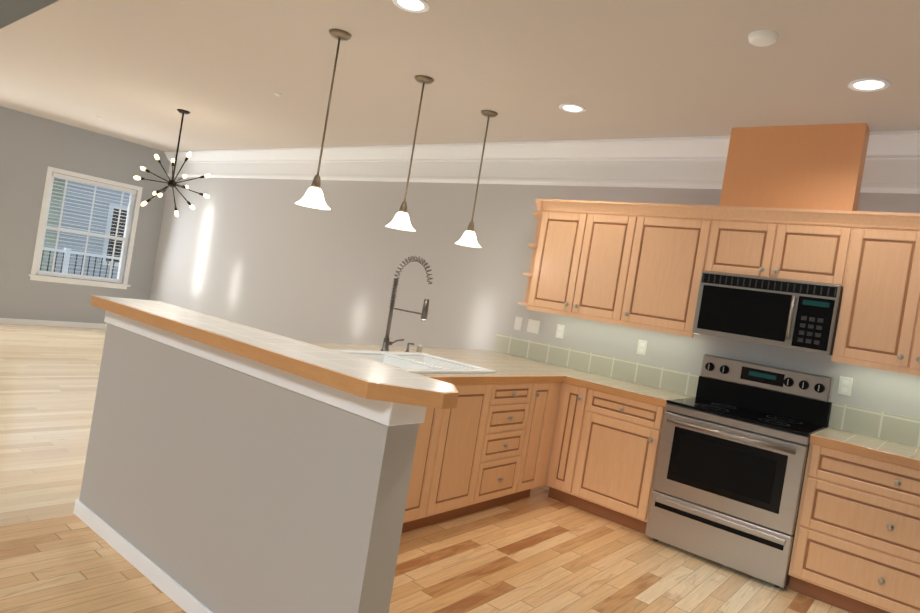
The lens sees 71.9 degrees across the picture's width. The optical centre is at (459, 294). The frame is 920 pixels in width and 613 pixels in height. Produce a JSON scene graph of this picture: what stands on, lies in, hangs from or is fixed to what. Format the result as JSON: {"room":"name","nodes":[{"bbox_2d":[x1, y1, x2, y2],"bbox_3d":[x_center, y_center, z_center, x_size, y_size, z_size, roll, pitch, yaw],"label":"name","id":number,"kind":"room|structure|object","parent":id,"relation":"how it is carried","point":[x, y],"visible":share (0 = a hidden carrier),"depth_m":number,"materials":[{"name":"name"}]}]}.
{"room":"kitchen","nodes":[
{"label":"kitchen","id":0,"kind":"room"},
{"bbox_2d":[0,0,58,28],"bbox_3d":[-2.347,-3.240,4.109,10.320,2.787,0.315,9,0,39],"label":"wall","id":1,"kind":"structure","parent":0,"point":[11,11],"depth_m":4.57,"materials":[{"name":"paint"}]},
{"bbox_2d":[0,106,169,323],"bbox_3d":[-7.484,-1.242,6.555,0.140,2.810,8.770,9,0,39],"label":"wall","id":2,"kind":"structure","parent":0,"point":[33,148],"depth_m":8.79,"materials":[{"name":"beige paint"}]},
{"bbox_2d":[0,318,106,328],"bbox_3d":[-5.630,0.425,9.048,0.019,0.078,2.230,9,0,39],"label":"baseboard","id":3,"kind":"structure","parent":2,"relation":"attached to","point":[50,323],"depth_m":8.90,"materials":[{"name":"white paint"}]},
{"bbox_2d":[28,166,142,288],"bbox_3d":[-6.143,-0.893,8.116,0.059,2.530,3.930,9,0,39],"label":"trim","id":4,"kind":"structure","parent":2,"relation":"attached to","point":[34,276],"depth_m":9.01,"materials":[{"name":"white paint"}]},
{"bbox_2d":[36,176,135,282],"bbox_3d":[-5.404,-0.931,9.194,0.070,1.422,1.152,9,0,39],"label":"living room window","id":5,"kind":"structure","parent":2,"relation":"in","point":[122,262],"depth_m":9.26,"materials":[{"name":"white paint"}]},
{"bbox_2d":[37,172,136,282],"bbox_3d":[-5.351,-0.925,9.152,0.050,1.410,1.120,9,0,39],"label":"window blinds","id":6,"kind":"object","parent":5,"relation":"attached to","point":[67,177],"visible":1,"depth_m":9.14,"materials":[{"name":"white plastic"}]},
{"bbox_2d":[0,324,850,612],"bbox_3d":[-3.456,0.908,3.189,11.100,0.120,8.910,9,0,39],"label":"floor","id":7,"kind":"structure","parent":0,"point":[538,550],"depth_m":3.46,"materials":[{"name":"brown wood"}]},
{"bbox_2d":[73,295,458,612],"bbox_3d":[-0.958,0.696,2.575,2.160,1.094,0.340,9,0,39],"label":"wall bar","id":8,"kind":"object","parent":7,"relation":"on","point":[231,467],"visible":1,"depth_m":2.32,"materials":[{"name":"beige paint"}]},
{"bbox_2d":[402,384,497,532],"bbox_3d":[-0.571,0.864,3.891,1.069,0.872,0.961,9,0,39],"label":"base cabinet","id":9,"kind":"object","parent":7,"relation":"on","point":[480,447],"depth_m":3.70,"materials":[{"name":"brown wood"}]},
{"bbox_2d":[306,333,592,384],"bbox_3d":[-0.238,0.374,4.183,1.110,0.215,3.195,9,0,39],"label":"countertop","id":10,"kind":"structure","parent":9,"relation":"on","point":[514,362],"depth_m":4.74,"materials":[{"name":"tile"}]},
{"bbox_2d":[380,256,432,351],"bbox_3d":[-0.243,0.090,4.313,0.352,0.671,0.380,9,0,39],"label":"faucet","id":11,"kind":"object","parent":10,"relation":"on","point":[387,342],"visible":0.96,"depth_m":4.26,"materials":[{"name":"grey metal"}]},
{"bbox_2d":[331,349,495,372],"bbox_3d":[-0.297,0.512,3.958,0.650,0.206,0.870,9,0,39],"label":"sink","id":12,"kind":"object","parent":10,"relation":"in","point":[418,362],"visible":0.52,"depth_m":4.03,"materials":[{"name":"white ceramic"}]},
{"bbox_2d":[474,383,541,511],"bbox_3d":[-0.130,0.932,4.447,1.069,0.872,0.598,9,0,39],"label":"base cabinet","id":13,"kind":"object","parent":7,"relation":"on","point":[515,405],"depth_m":4.17,"materials":[{"name":"brown wood"}]},
{"bbox_2d":[522,383,560,498],"bbox_3d":[0.149,0.975,4.799,1.069,0.872,0.419,9,0,39],"label":"base cabinet","id":14,"kind":"object","parent":7,"relation":"on","point":[548,398],"depth_m":4.49,"materials":[{"name":"brown wood"}]},
{"bbox_2d":[496,333,573,348],"bbox_3d":[0.632,0.503,5.112,0.540,0.203,0.645,9,0,39],"label":"countertop","id":15,"kind":"structure","parent":14,"relation":"on","point":[532,342],"depth_m":5.50,"materials":[{"name":"tile"}]},
{"bbox_2d":[545,383,596,507],"bbox_3d":[0.969,1.107,4.782,0.288,0.872,0.628,9,0,39],"label":"base cabinet","id":16,"kind":"object","parent":7,"relation":"on","point":[574,417],"depth_m":4.54,"materials":[{"name":"brown wood"}]},
{"bbox_2d":[577,391,665,533],"bbox_3d":[1.223,1.149,4.576,0.636,0.872,0.628,9,0,39],"label":"base cabinet","id":17,"kind":"object","parent":7,"relation":"on","point":[624,436],"depth_m":4.29,"materials":[{"name":"brown wood"}]},
{"bbox_2d":[566,349,699,407],"bbox_3d":[1.265,0.614,4.602,0.740,0.215,0.637,9,0,39],"label":"countertop","id":18,"kind":"structure","parent":17,"relation":"on","point":[634,380],"depth_m":4.78,"materials":[{"name":"tile"}]},
{"bbox_2d":[645,354,833,588],"bbox_3d":[1.786,1.060,4.075,0.830,1.233,0.712,9,0,39],"label":"range","id":19,"kind":"object","parent":7,"relation":"on","point":[730,466],"visible":1,"depth_m":3.90,"materials":[{"name":"grey metal"}]},
{"bbox_2d":[788,443,919,612],"bbox_3d":[2.435,1.350,3.590,0.842,0.872,0.628,9,0,39],"label":"base cabinet","id":20,"kind":"object","parent":7,"relation":"on","point":[856,546],"depth_m":3.43,"materials":[{"name":"brown wood"}]},
{"bbox_2d":[809,402,919,469],"bbox_3d":[2.759,0.861,3.387,1.472,0.215,0.637,9,0,39],"label":"countertop","id":21,"kind":"structure","parent":20,"relation":"on","point":[872,434],"depth_m":3.83,"materials":[{"name":"tile"}]},
{"bbox_3d":[-8.047,1.596,9.032,3.098,2.960,8.000,9,0,39],"label":"deck","id":22,"kind":"object","parent":7,"relation":"attached to","visible":0},
{"bbox_2d":[40,247,119,277],"bbox_3d":[-7.228,-0.322,11.566,0.090,1.058,3.300,9,0,39],"label":"railing","id":23,"kind":"object","parent":22,"relation":"on","point":[66,263],"depth_m":11.57,"materials":[{"name":"grey"}]},
{"bbox_2d":[0,0,919,151],"bbox_3d":[-1.354,-1.732,5.239,11.100,0.120,3.616,9,0,39],"label":"ceiling","id":24,"kind":"structure","parent":0,"point":[141,72],"depth_m":4.08,"materials":[{"name":"beige paint"}]},
{"bbox_2d":[133,109,210,216],"bbox_3d":[-2.991,-1.378,6.653,0.768,1.112,0.738,9,0,39],"label":"chandelier","id":25,"kind":"object","parent":24,"relation":"hanging from","point":[172,183],"visible":1,"depth_m":6.66,"materials":[{"name":"brown metal"}]},
{"bbox_2d":[295,29,351,209],"bbox_3d":[-0.799,-1.044,3.800,0.215,1.046,0.215,9,0,39],"label":"pendant light","id":26,"kind":"object","parent":24,"relation":"hanging from","point":[313,197],"visible":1,"depth_m":3.78,"materials":[{"name":"white glass"}]},
{"bbox_2d":[386,75,433,230],"bbox_3d":[-0.328,-0.971,4.378,0.215,1.046,0.215,9,0,39],"label":"pendant light","id":27,"kind":"object","parent":24,"relation":"hanging from","point":[401,220],"visible":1,"depth_m":4.36,"materials":[{"name":"white glass"}]},
{"bbox_2d":[392,0,428,12],"bbox_3d":[-0.250,-1.478,3.228,0.192,0.007,0.192,9,0,39],"label":"recessed light","id":28,"kind":"object","parent":24,"relation":"in","point":[417,6],"visible":0.98,"depth_m":3.24,"materials":[{"name":"white glass"}]},
{"bbox_2d":[455,110,497,247],"bbox_3d":[0.146,-0.897,4.940,0.215,1.046,0.215,9,0,39],"label":"pendant light","id":29,"kind":"object","parent":24,"relation":"hanging from","point":[468,238],"visible":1,"depth_m":4.92,"materials":[{"name":"white glass"}]},
{"bbox_2d":[559,103,585,112],"bbox_3d":[0.795,-1.316,4.490,0.192,0.007,0.192,9,0,39],"label":"recessed light","id":30,"kind":"object","parent":24,"relation":"in","point":[571,108],"visible":1,"depth_m":4.48,"materials":[{"name":"white glass"}]},
{"bbox_2d":[748,29,777,46],"bbox_3d":[1.416,-1.194,2.969,0.128,0.034,0.128,9,0,39],"label":"smoke detector","id":31,"kind":"object","parent":24,"relation":"attached to","point":[762,38],"visible":1,"depth_m":2.94,"materials":[{"name":"white plastic"}]},
{"bbox_2d":[719,123,869,210],"bbox_3d":[2.182,-0.813,4.181,0.790,0.554,0.178,9,0,39],"label":"enclosure","id":32,"kind":"object","parent":24,"relation":"attached to","point":[819,167],"visible":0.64,"depth_m":4.08,"materials":[{"name":"brown wood"}]},
{"bbox_2d":[848,78,890,91],"bbox_3d":[2.135,-1.094,3.315,0.192,0.007,0.192,9,0,39],"label":"recessed light","id":33,"kind":"object","parent":24,"relation":"in","point":[868,84],"visible":0.98,"depth_m":3.31,"materials":[{"name":"white glass"}]},
{"bbox_2d":[149,177,919,470],"bbox_3d":[-0.512,-0.120,6.602,11.100,2.810,0.140,9,0,39],"label":"wall","id":34,"kind":"structure","parent":0,"point":[269,255],"depth_m":6.61,"materials":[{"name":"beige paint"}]},
{"bbox_2d":[514,317,522,330],"bbox_3d":[0.518,0.259,5.645,0.075,0.115,0.006,9,0,39],"label":"switch plate","id":35,"kind":"object","parent":34,"relation":"attached to","point":[518,323],"visible":1,"depth_m":5.64,"materials":[{"name":"white plastic"}]},
{"bbox_2d":[527,319,539,333],"bbox_3d":[0.641,0.279,5.545,0.120,0.115,0.006,9,0,39],"label":"switch plate","id":36,"kind":"object","parent":34,"relation":"attached to","point":[533,326],"visible":1,"depth_m":5.54,"materials":[{"name":"white plastic"}]},
{"bbox_2d":[164,130,919,193],"bbox_3d":[-0.401,-1.339,6.491,10.816,0.362,0.125,9,0,39],"label":"crown molding","id":37,"kind":"structure","parent":34,"relation":"attached to","point":[892,162],"depth_m":5.61,"materials":[{"name":"white paint"}]},
{"bbox_2d":[556,324,564,338],"bbox_3d":[0.849,0.314,5.375,0.072,0.115,0.008,9,0,39],"label":"outlet","id":38,"kind":"object","parent":34,"relation":"attached to","point":[560,331],"visible":1,"depth_m":5.37,"materials":[{"name":"white plastic"}]},
{"bbox_2d":[526,199,645,322],"bbox_3d":[1.065,-0.269,5.055,0.884,0.878,0.346,9,0,39],"label":"upper cabinet","id":39,"kind":"object","parent":34,"relation":"attached to","point":[637,265],"depth_m":4.90,"materials":[{"name":"brown wood"}]},
{"bbox_2d":[636,340,647,355],"bbox_3d":[1.410,0.411,4.918,0.072,0.115,0.008,9,0,39],"label":"outlet","id":40,"kind":"object","parent":34,"relation":"attached to","point":[641,347],"visible":1,"depth_m":4.91,"materials":[{"name":"white plastic"}]},
{"bbox_2d":[630,203,713,334],"bbox_3d":[1.541,-0.190,4.668,0.602,0.878,0.346,9,0,39],"label":"upper cabinet","id":41,"kind":"object","parent":34,"relation":"attached to","point":[676,237],"depth_m":4.48,"materials":[{"name":"brown wood"}]},
{"bbox_2d":[706,206,857,286],"bbox_3d":[2.128,-0.310,4.217,0.836,0.450,0.346,9,0,39],"label":"upper cabinet","id":42,"kind":"object","parent":34,"relation":"attached to","point":[803,245],"depth_m":4.05,"materials":[{"name":"brown wood"}]},
{"bbox_2d":[692,271,842,354],"bbox_3d":[2.024,0.118,4.176,0.822,0.420,0.439,9,0,39],"label":"microwave","id":43,"kind":"object","parent":42,"relation":"attached to","point":[799,315],"visible":0.98,"depth_m":4.01,"materials":[{"name":"grey"}]},
{"bbox_2d":[837,376,852,395],"bbox_3d":[2.464,0.586,4.061,0.072,0.115,0.008,9,0,39],"label":"outlet","id":44,"kind":"object","parent":34,"relation":"attached to","point":[845,386],"visible":1,"depth_m":4.06,"materials":[{"name":"white plastic"}]},
{"bbox_2d":[831,211,919,374],"bbox_3d":[2.735,0.007,3.697,0.828,0.878,0.346,9,0,39],"label":"upper cabinet","id":45,"kind":"object","parent":34,"relation":"attached to","point":[878,325],"depth_m":3.70,"materials":[{"name":"brown wood"}]},
{"label":"outside","id":46,"kind":"structure","parent":0,"visible":0},
{"bbox_3d":[-26.058,0.224,26.681,46.860,0.200,70.000,9,0,39],"label":"ground","id":47,"kind":"structure","parent":46,"visible":0},
{"bbox_2d":[41,178,129,278],"bbox_3d":[-10.979,-1.849,21.840,10.200,8.737,9.206,9,0,39],"label":"house","id":48,"kind":"structure","parent":47,"relation":"on","point":[79,261],"depth_m":16.13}
]}

